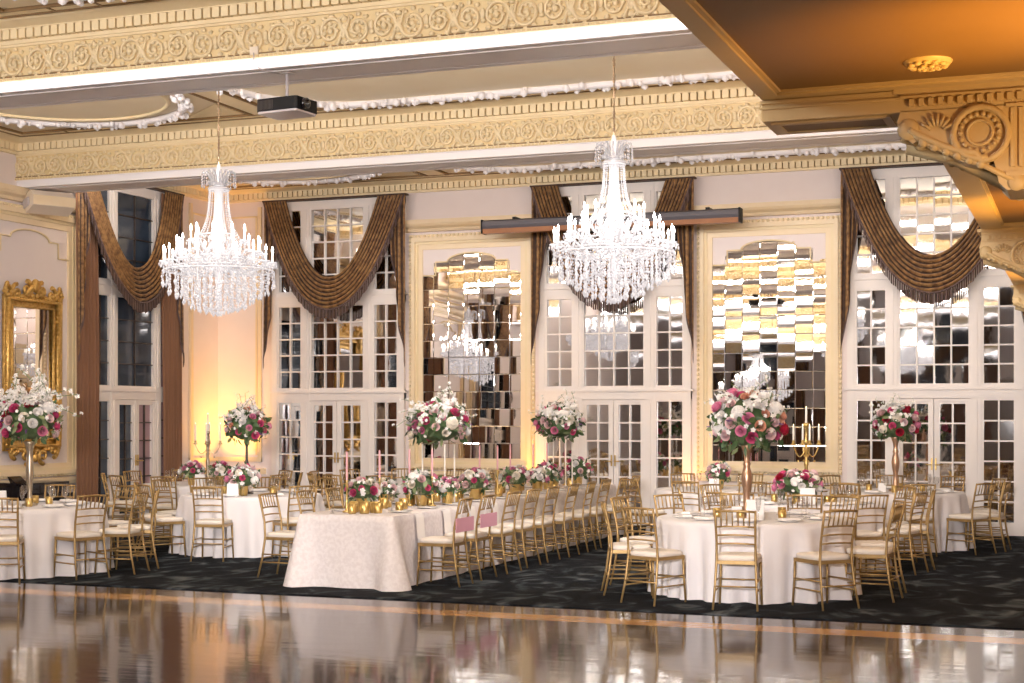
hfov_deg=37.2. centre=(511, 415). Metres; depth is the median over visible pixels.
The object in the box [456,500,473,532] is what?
sign
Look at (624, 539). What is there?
seat cushion
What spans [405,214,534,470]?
mirror
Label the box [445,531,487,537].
seat cushion
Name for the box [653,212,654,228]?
candle
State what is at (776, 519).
dinner plate
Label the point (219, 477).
chair
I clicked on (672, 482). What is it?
chair
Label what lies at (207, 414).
candle
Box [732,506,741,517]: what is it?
table card
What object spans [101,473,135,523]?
chair
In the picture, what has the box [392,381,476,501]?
centrepiece
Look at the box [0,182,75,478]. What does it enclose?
trim
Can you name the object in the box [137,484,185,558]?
chair
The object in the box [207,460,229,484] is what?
flower arrangement
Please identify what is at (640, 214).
candle
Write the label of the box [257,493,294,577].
chair
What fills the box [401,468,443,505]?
flower arrangement
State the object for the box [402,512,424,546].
napkin
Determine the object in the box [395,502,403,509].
votive
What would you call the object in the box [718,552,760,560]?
seat cushion
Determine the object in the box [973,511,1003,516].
seat cushion
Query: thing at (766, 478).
trim
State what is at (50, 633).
floor
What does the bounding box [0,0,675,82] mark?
ceiling beam
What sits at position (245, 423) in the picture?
centrepiece
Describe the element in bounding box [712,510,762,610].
chair
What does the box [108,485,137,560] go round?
chair
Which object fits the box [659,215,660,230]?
candle
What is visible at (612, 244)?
chandelier
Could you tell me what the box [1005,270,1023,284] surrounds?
ceiling
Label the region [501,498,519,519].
napkin
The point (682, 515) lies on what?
folded napkin
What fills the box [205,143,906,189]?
trim
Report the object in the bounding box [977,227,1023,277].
bracket
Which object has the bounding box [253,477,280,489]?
chair
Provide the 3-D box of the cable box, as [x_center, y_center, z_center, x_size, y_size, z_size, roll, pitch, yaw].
[-2.499,-3.540,14.738,0.090,0.080,0.020,0,0,21]
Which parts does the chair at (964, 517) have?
leg, leg, seat frame, leg, leg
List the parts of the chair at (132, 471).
leg, backrest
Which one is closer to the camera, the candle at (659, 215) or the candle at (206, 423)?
the candle at (659, 215)
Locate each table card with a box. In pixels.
[0,491,6,505]
[195,474,204,485]
[227,484,238,496]
[709,479,718,489]
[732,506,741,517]
[747,500,763,519]
[800,488,814,505]
[878,483,885,491]
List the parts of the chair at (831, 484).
rail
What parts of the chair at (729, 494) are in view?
rail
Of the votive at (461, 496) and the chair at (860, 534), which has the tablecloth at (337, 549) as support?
the votive at (461, 496)
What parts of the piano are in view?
lid, keyboard lid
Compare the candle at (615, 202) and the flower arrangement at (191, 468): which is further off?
the flower arrangement at (191, 468)
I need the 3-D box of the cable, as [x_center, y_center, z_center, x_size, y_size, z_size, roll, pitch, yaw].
[-2.367,-3.430,14.795,0.336,0.172,0.036,0,0,-38]
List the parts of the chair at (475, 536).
leg, leg, seat frame, leg, leg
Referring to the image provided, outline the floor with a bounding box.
[0,581,1023,682]
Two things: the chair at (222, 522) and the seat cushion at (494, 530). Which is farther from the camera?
the chair at (222, 522)
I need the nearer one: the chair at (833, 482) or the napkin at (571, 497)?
the chair at (833, 482)
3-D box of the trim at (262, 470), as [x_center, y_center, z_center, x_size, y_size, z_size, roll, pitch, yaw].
[-4.891,1.240,27.451,1.000,0.600,0.050,0,0,21]
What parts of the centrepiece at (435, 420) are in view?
stand leg, stand leg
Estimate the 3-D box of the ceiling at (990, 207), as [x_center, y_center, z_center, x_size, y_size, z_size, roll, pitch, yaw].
[3.914,-1.635,9.194,2.412,0.320,5.130,0,0,21]
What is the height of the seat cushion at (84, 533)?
0.055 m
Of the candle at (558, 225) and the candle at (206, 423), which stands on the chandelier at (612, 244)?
the candle at (558, 225)
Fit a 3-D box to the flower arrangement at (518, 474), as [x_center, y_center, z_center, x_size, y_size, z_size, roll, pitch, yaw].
[0.043,0.834,20.148,0.471,0.400,0.494,0,0,-27]
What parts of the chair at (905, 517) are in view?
leg, seat frame, rail, leg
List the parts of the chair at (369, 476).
backrest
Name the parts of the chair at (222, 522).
leg, leg, rail, rail, rail, rail, seat frame, leg, leg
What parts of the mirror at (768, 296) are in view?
arch moulding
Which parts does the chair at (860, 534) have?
seat frame, rail, rail, rail, rail, leg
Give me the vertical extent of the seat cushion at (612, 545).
0.055 m
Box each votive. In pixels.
[25,498,32,506]
[32,495,38,503]
[45,497,52,503]
[269,487,275,492]
[347,503,356,513]
[349,501,358,511]
[359,501,369,513]
[370,501,379,512]
[373,503,382,512]
[380,498,388,508]
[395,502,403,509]
[399,498,407,508]
[406,494,415,504]
[427,495,434,504]
[433,492,440,501]
[453,492,458,501]
[459,489,463,498]
[495,487,502,495]
[567,478,573,485]
[713,508,720,516]
[771,494,777,501]
[778,509,785,517]
[823,496,830,502]
[866,484,871,489]
[891,485,897,492]
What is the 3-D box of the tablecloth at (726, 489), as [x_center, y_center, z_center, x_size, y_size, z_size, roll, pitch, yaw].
[2.945,1.411,21.570,2.108,0.753,2.009,0,0,21]
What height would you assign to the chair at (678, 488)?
0.929 m
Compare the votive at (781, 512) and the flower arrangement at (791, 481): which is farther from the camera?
the flower arrangement at (791, 481)
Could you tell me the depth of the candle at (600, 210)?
16.21 m
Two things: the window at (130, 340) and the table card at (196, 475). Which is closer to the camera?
the table card at (196, 475)
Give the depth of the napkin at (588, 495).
21.67 m
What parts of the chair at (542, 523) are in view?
leg, seat frame, leg, leg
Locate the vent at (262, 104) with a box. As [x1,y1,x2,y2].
[257,99,272,109]
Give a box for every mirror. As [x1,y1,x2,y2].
[2,279,63,466]
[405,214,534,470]
[694,198,841,474]
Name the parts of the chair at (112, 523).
leg, rail, rail, rail, leg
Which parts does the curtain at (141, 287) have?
long panel, long panel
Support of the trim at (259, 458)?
attached to the wall at (236, 330)
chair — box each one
[0,498,25,584]
[44,484,75,498]
[54,494,109,579]
[94,491,149,573]
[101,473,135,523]
[108,475,150,538]
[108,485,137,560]
[115,489,160,569]
[123,470,142,519]
[133,482,173,553]
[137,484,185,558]
[149,476,177,539]
[150,479,176,547]
[172,469,187,481]
[188,477,215,492]
[190,486,233,561]
[215,476,229,489]
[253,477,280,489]
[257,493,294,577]
[268,474,287,490]
[271,485,317,560]
[277,470,292,488]
[295,490,315,513]
[296,472,302,489]
[307,473,339,508]
[309,471,340,499]
[314,477,337,510]
[322,474,345,508]
[324,487,343,509]
[339,469,359,491]
[366,475,392,501]
[391,468,414,478]
[416,497,473,586]
[442,494,496,580]
[446,469,465,475]
[468,491,521,573]
[489,470,499,489]
[489,473,496,488]
[490,488,540,567]
[511,486,560,562]
[533,483,579,556]
[553,481,596,551]
[568,479,611,547]
[587,477,627,542]
[600,501,651,595]
[601,475,640,538]
[609,496,653,584]
[620,507,686,605]
[622,479,666,536]
[653,494,684,517]
[670,473,695,485]
[671,481,699,513]
[677,487,684,507]
[699,484,724,509]
[706,492,733,509]
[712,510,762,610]
[719,493,753,509]
[738,473,762,485]
[738,481,766,499]
[757,483,786,496]
[787,494,822,512]
[792,509,859,610]
[819,475,841,494]
[829,483,859,496]
[829,496,861,581]
[832,482,860,495]
[845,504,902,602]
[855,500,906,592]
[856,494,888,568]
[874,492,928,574]
[876,475,902,487]
[886,486,917,561]
[891,489,935,569]
[896,484,937,556]
[940,476,965,491]
[945,483,996,554]
[968,481,1011,551]
[969,478,1005,545]
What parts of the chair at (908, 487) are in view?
rail, leg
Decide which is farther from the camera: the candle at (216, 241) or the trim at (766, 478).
the trim at (766, 478)
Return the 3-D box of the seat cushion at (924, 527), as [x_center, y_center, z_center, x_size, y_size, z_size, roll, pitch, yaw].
[4.692,1.310,17.932,0.408,0.055,0.401,0,0,13]
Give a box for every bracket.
[893,80,1023,200]
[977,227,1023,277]
[1011,285,1023,311]
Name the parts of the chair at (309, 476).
backrest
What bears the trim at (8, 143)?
attached to the wall at (24, 255)
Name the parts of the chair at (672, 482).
leg, leg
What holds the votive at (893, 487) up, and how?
on the tablecloth at (947, 503)
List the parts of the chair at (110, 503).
leg, leg, seat frame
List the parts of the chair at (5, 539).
rail, rail, rail, seat frame, leg, leg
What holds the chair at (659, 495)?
on the carpet
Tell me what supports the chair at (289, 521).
on the carpet
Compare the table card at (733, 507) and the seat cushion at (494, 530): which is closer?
the table card at (733, 507)
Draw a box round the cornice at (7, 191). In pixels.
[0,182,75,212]
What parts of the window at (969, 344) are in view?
door, door handle, door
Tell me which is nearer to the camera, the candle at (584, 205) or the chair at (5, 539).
the chair at (5, 539)
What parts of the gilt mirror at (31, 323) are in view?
glass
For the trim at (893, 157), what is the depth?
25.08 m
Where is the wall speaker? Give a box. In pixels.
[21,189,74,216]
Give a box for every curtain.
[76,188,184,501]
[262,193,408,368]
[530,176,696,362]
[839,162,1023,361]
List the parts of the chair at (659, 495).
leg, rail, rail, leg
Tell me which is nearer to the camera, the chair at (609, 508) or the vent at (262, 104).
the vent at (262, 104)
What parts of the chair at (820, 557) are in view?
leg, seat frame, leg, leg, rail, rail, rail, rail, leg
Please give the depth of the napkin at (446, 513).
16.91 m
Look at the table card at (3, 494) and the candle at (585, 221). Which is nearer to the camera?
the candle at (585, 221)
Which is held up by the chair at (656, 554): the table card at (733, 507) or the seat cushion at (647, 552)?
the seat cushion at (647, 552)
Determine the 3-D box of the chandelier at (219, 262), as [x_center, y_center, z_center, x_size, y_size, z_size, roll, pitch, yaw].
[-3.564,-2.648,18.469,1.414,2.901,1.436,0,0,-29]
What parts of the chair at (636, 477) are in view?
leg, leg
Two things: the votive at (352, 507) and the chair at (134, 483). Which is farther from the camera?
the chair at (134, 483)
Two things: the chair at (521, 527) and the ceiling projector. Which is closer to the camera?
the ceiling projector
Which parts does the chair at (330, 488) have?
leg, leg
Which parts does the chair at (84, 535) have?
leg, leg, seat frame, leg, rail, rail, rail, rail, leg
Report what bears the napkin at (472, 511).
hanging from the tablecloth at (337, 549)
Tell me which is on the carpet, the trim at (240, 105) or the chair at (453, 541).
the chair at (453, 541)
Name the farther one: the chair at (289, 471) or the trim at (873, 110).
the chair at (289, 471)
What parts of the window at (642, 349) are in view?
door, door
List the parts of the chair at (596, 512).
leg, leg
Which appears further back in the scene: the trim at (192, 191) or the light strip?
the trim at (192, 191)
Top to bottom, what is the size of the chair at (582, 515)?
0.929 m
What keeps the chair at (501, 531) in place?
on the carpet
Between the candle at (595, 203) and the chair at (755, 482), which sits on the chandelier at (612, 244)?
the candle at (595, 203)
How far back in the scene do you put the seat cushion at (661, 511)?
20.85 m
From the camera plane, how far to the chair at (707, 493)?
17.28 m
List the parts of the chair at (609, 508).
leg, leg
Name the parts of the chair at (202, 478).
rail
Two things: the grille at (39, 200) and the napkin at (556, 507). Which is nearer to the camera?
the napkin at (556, 507)
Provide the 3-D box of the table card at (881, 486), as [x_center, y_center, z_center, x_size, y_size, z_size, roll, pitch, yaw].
[5.043,0.974,20.709,0.102,0.120,0.042,0,0,15]
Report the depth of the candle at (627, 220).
16.03 m
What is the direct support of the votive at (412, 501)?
on the tablecloth at (337, 549)
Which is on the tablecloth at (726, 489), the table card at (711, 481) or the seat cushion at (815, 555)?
the table card at (711, 481)
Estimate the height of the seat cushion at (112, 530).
0.055 m
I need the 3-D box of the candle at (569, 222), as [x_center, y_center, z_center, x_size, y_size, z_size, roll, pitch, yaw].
[0.612,-1.980,16.276,0.023,0.206,0.023,0,0,-17]
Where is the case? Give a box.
[481,207,742,234]
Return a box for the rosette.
[903,56,952,71]
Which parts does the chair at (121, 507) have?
leg, backrest, leg, seat frame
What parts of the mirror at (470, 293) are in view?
arch moulding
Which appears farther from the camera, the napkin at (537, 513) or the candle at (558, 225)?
the napkin at (537, 513)
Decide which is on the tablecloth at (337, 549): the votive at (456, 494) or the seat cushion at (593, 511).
the votive at (456, 494)
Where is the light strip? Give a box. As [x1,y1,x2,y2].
[0,22,684,90]
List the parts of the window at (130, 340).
door, door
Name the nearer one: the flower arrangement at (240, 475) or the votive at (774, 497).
the votive at (774, 497)
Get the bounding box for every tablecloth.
[0,501,114,579]
[135,481,263,536]
[168,491,325,557]
[283,484,623,591]
[343,480,465,501]
[645,486,784,535]
[648,512,861,604]
[726,498,891,569]
[826,488,975,552]
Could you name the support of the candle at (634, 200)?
on the chandelier at (612, 244)
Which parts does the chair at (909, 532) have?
seat frame, leg, leg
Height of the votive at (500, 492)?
0.119 m
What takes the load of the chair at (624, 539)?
on the carpet
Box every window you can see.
[98,188,182,523]
[269,196,407,508]
[536,181,694,524]
[844,165,1023,535]
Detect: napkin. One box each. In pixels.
[43,504,63,505]
[60,499,76,500]
[66,502,81,504]
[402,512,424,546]
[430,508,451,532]
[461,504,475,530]
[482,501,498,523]
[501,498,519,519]
[528,495,539,518]
[548,492,558,513]
[559,490,575,509]
[582,488,591,508]
[596,485,605,502]
[678,514,691,516]
[681,511,697,513]
[694,516,713,518]
[734,518,753,520]
[778,518,800,520]
[787,511,807,512]
[810,515,826,518]
[865,490,881,491]
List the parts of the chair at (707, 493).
leg, rail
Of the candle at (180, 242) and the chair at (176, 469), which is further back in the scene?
the chair at (176, 469)
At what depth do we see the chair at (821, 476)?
22.24 m
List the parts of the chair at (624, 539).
leg, rail, leg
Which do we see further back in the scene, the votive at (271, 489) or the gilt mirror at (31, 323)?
the gilt mirror at (31, 323)
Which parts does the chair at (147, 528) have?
leg, leg, leg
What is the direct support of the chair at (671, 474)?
on the carpet
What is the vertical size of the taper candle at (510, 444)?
0.660 m
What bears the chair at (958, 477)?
on the carpet
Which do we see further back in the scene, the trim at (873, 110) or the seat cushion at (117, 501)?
the seat cushion at (117, 501)
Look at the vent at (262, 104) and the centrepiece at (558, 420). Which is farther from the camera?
the centrepiece at (558, 420)
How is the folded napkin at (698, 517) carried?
on the dinner plate at (691, 518)
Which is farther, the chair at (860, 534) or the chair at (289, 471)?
the chair at (289, 471)
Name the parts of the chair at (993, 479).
leg, leg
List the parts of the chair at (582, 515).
leg, seat frame, leg, leg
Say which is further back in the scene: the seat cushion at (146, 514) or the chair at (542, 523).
the seat cushion at (146, 514)
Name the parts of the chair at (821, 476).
rail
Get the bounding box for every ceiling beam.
[0,18,706,109]
[16,127,900,192]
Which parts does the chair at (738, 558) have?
leg, leg, rail, rail, rail, rail, seat frame, leg, leg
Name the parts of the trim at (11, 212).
arch moulding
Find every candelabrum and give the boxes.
[193,414,221,482]
[791,407,820,469]
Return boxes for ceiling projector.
[257,71,316,119]
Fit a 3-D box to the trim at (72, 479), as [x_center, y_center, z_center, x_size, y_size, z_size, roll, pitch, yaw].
[-7.194,1.240,22.726,0.050,0.600,2.580,0,0,21]
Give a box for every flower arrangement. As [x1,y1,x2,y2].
[178,460,206,484]
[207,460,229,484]
[223,461,261,495]
[343,476,380,502]
[374,477,400,506]
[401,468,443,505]
[434,476,462,504]
[456,467,491,498]
[496,464,532,493]
[529,467,551,491]
[535,460,562,488]
[561,455,593,484]
[704,461,732,488]
[771,468,825,503]
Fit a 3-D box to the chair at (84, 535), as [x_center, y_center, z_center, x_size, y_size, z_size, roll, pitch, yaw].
[-4.772,1.328,16.859,0.518,0.929,0.430,0,0,43]
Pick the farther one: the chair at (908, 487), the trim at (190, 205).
the trim at (190, 205)
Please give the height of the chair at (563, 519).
0.929 m
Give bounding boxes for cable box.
[250,46,258,55]
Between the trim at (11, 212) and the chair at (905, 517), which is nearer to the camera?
the chair at (905, 517)
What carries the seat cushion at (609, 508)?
on the chair at (609, 508)
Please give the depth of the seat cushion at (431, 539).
15.99 m
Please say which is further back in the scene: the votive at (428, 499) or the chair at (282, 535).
the votive at (428, 499)
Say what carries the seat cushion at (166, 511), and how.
on the chair at (172, 511)
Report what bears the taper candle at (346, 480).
on the tablecloth at (337, 549)
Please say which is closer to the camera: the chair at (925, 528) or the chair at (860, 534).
the chair at (860, 534)
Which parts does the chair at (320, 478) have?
rail, leg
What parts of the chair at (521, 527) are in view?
leg, seat frame, leg, leg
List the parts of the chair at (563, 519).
seat frame, leg, leg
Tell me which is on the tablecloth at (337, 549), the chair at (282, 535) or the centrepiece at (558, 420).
the centrepiece at (558, 420)
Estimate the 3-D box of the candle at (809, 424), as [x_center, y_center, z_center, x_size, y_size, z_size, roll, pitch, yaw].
[3.556,0.195,18.160,0.024,0.203,0.024,0,0,18]
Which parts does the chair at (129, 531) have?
leg, leg, seat frame, leg, leg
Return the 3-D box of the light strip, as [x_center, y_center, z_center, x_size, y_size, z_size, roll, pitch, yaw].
[-1.594,-3.414,14.418,16.320,0.036,0.045,0,0,21]
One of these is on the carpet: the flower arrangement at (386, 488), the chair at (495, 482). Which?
the chair at (495, 482)
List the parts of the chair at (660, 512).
leg, backrest, leg, seat frame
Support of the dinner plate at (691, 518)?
on the tablecloth at (778, 542)
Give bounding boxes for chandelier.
[159,91,277,316]
[549,56,678,304]
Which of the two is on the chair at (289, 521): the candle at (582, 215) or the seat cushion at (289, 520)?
the seat cushion at (289, 520)
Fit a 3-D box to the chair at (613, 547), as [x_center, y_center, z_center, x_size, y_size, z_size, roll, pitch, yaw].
[1.147,1.328,15.361,0.518,0.929,0.430,0,0,0]
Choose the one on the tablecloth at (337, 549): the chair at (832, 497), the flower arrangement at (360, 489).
the flower arrangement at (360, 489)
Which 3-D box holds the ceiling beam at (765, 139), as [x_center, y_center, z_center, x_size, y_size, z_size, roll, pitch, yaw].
[0.479,-3.715,19.875,16.420,0.710,0.744,0,0,21]
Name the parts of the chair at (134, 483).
leg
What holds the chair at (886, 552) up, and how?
on the carpet
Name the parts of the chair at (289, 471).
backrest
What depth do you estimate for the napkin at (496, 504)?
18.32 m
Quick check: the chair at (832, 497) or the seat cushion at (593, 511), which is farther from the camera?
the seat cushion at (593, 511)
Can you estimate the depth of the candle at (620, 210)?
16.18 m
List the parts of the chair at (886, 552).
leg, seat frame, leg, leg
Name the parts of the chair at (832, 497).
leg, rail, leg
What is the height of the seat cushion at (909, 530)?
0.055 m
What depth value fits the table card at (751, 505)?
15.13 m
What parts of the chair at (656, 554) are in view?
leg, rail, rail, rail, rail, leg, leg, seat frame, leg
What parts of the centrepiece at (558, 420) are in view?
stand leg, stand leg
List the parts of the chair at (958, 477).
rail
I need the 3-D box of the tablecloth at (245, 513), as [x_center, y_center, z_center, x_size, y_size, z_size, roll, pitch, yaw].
[-3.466,1.411,20.127,2.017,0.753,2.075,0,0,21]
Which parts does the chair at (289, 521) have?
leg, seat frame, leg, rail, leg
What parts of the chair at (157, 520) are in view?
leg, leg, seat frame, leg, leg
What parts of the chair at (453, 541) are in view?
leg, leg, seat frame, leg, leg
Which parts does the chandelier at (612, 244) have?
arm, arm, arm, arm, arm, arm, arm, arm, arm, arm, arm, stem, crown, chain, arm, arm, arm, arm, arm, arm, arm, arm, arm, arm, arm, arm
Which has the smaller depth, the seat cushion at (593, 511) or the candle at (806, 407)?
the candle at (806, 407)
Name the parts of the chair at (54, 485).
rail, rail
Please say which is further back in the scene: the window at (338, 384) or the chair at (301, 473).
the window at (338, 384)
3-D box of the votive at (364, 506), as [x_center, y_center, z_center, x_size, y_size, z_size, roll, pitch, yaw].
[-1.563,0.970,16.105,0.116,0.128,0.113,0,0,21]
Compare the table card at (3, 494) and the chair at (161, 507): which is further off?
the chair at (161, 507)
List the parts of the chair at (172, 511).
leg, rail, leg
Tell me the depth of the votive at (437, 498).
18.33 m
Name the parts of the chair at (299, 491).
leg, leg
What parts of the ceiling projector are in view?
underside panel, ceiling plate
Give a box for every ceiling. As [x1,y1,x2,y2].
[0,2,900,186]
[658,0,1023,100]
[943,163,1023,228]
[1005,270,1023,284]
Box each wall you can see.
[0,151,217,498]
[218,165,970,495]
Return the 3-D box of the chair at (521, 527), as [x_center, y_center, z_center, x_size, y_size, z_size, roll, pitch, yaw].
[0.050,1.328,18.161,0.518,0.929,0.430,0,0,23]
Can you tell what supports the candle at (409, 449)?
on the taper candle at (409, 500)
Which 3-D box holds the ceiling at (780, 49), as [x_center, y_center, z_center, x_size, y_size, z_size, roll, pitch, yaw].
[0.440,-1.635,0.935,3.042,0.320,12.060,0,0,21]
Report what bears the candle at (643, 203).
on the chandelier at (612, 244)
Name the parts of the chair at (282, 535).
leg, rail, leg, seat frame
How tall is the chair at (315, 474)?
0.929 m
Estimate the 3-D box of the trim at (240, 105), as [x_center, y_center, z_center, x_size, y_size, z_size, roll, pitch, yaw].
[-0.472,-4.015,17.316,15.780,0.157,4.100,0,0,21]
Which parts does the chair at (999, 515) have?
leg, seat frame, leg, leg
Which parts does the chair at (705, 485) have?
leg, rail, leg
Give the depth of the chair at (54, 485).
19.20 m
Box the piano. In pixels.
[0,476,72,500]
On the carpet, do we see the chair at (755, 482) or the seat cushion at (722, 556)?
the chair at (755, 482)
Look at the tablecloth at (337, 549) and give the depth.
15.95 m
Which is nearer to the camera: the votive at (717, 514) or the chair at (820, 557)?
the chair at (820, 557)
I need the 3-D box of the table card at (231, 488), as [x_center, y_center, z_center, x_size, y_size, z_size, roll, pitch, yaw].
[-3.571,0.949,19.435,0.144,0.170,0.060,0,0,9]
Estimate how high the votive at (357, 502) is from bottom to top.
0.119 m
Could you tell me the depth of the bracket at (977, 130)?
6.77 m
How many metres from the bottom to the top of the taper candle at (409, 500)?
0.660 m
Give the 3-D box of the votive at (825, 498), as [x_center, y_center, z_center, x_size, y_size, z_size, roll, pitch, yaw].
[3.711,0.987,17.909,0.086,0.095,0.084,0,0,21]
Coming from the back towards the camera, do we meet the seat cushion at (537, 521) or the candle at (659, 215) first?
the seat cushion at (537, 521)
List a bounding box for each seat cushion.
[0,534,23,541]
[56,530,101,537]
[98,527,140,533]
[108,500,132,504]
[108,520,128,525]
[115,502,148,507]
[117,524,150,529]
[141,513,173,518]
[145,516,182,521]
[157,504,175,508]
[158,510,176,515]
[196,518,231,523]
[267,530,294,537]
[274,517,297,523]
[330,501,345,505]
[420,536,463,543]
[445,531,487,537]
[471,527,512,533]
[493,522,531,528]
[516,519,551,524]
[536,515,571,520]
[555,512,588,517]
[571,509,601,513]
[591,506,620,510]
[607,503,633,506]
[609,542,650,549]
[619,536,653,543]
[630,548,681,556]
[631,509,664,513]
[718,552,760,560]
[796,551,849,560]
[846,546,892,554]
[855,540,895,547]
[856,530,881,536]
[877,527,918,533]
[886,520,908,525]
[892,524,926,530]
[902,515,931,520]
[949,513,987,518]
[969,508,997,512]
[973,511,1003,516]
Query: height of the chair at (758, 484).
0.929 m
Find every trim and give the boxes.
[0,0,162,18]
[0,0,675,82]
[0,71,739,136]
[0,132,19,154]
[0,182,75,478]
[0,476,75,489]
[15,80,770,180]
[158,185,213,202]
[188,203,217,461]
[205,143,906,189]
[218,207,261,461]
[223,149,935,203]
[248,468,265,481]
[411,470,529,485]
[698,474,840,488]
[760,91,899,134]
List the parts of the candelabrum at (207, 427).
arm, arm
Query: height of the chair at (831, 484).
0.929 m
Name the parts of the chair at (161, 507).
backrest, seat frame, leg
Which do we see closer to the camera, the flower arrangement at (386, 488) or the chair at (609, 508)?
the flower arrangement at (386, 488)
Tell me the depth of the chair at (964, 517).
19.76 m
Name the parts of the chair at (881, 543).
leg, leg, leg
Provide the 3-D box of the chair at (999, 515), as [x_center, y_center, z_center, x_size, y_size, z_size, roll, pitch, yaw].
[6.389,1.328,20.300,0.518,0.929,0.430,0,0,28]
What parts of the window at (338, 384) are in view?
door, door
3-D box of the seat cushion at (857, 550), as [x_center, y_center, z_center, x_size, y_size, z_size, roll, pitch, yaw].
[3.502,1.310,14.874,0.408,0.055,0.401,0,0,26]
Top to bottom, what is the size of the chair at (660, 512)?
0.929 m
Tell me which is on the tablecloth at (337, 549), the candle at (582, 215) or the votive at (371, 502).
the votive at (371, 502)
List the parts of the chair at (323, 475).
backrest, leg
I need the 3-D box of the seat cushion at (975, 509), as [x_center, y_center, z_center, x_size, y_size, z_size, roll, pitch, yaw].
[6.482,1.310,21.042,0.408,0.055,0.401,0,0,-7]
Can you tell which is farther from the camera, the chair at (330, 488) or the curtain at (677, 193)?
the curtain at (677, 193)
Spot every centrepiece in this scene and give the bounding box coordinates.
[0,363,82,505]
[218,391,271,493]
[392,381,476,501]
[528,388,585,487]
[704,372,789,517]
[869,392,920,491]
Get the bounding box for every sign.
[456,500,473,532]
[480,497,496,527]
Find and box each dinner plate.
[330,508,344,510]
[388,510,412,512]
[417,506,438,508]
[673,515,694,517]
[691,518,718,520]
[776,519,802,521]
[786,512,809,514]
[805,517,831,519]
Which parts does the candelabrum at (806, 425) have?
arm, arm, arm, arm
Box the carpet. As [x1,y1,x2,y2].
[0,526,1023,629]
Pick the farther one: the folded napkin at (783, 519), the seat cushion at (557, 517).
the seat cushion at (557, 517)
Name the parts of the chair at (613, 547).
leg, leg, seat frame, leg, leg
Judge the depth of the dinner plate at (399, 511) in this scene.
16.34 m
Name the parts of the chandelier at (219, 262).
arm, arm, arm, arm, arm, arm, arm, arm, arm, arm, arm, arm, arm, stem, crown, chain, arm, arm, arm, arm, arm, arm, arm, arm, arm, arm, arm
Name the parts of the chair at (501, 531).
leg, leg, seat frame, leg, leg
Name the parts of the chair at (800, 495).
leg, rail, rail, leg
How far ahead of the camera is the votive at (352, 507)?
16.06 m
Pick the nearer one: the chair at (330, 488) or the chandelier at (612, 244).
the chandelier at (612, 244)
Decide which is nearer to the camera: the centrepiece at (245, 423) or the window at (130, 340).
the centrepiece at (245, 423)
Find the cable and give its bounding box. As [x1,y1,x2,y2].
[253,53,283,74]
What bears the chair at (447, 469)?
on the carpet
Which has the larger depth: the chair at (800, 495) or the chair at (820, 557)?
the chair at (800, 495)
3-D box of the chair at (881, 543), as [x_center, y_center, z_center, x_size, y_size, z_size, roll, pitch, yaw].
[3.745,1.328,15.571,0.518,0.929,0.430,0,0,-3]
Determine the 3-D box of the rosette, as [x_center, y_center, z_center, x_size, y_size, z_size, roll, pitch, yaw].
[1.755,-1.478,6.415,0.204,0.038,0.204,0,0,21]
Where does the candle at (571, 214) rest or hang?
on the chandelier at (612, 244)
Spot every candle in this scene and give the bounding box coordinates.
[180,242,181,256]
[190,225,191,239]
[205,423,206,440]
[207,414,208,430]
[216,241,217,255]
[248,234,249,248]
[342,451,347,512]
[346,451,347,479]
[378,450,383,508]
[408,449,409,474]
[408,449,412,505]
[428,449,435,505]
[431,449,432,475]
[479,445,482,495]
[496,445,500,495]
[507,444,510,492]
[532,444,533,488]
[546,443,547,461]
[557,225,558,240]
[563,443,566,485]
[568,222,569,238]
[570,214,571,229]
[581,211,583,227]
[583,202,585,218]
[585,221,586,237]
[594,199,596,215]
[599,210,600,226]
[605,219,607,236]
[614,198,616,214]
[620,210,621,225]
[627,220,628,236]
[634,200,635,215]
[639,210,641,226]
[643,203,644,218]
[647,220,648,236]
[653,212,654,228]
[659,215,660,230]
[662,223,663,238]
[671,225,672,240]
[792,424,794,439]
[805,407,806,422]
[809,424,810,439]
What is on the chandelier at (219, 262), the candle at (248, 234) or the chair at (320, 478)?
the candle at (248, 234)
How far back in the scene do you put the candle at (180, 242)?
17.90 m
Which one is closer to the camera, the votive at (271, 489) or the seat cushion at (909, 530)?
the seat cushion at (909, 530)
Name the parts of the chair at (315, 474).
backrest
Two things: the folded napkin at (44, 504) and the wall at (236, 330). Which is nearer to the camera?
the folded napkin at (44, 504)
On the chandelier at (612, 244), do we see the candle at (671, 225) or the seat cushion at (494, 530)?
the candle at (671, 225)
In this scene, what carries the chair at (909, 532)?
on the carpet
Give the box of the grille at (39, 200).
[33,194,74,207]
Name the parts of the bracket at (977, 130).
fluted panel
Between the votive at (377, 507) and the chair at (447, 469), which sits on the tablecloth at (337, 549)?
the votive at (377, 507)
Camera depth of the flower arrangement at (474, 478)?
18.79 m
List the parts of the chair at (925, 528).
leg, leg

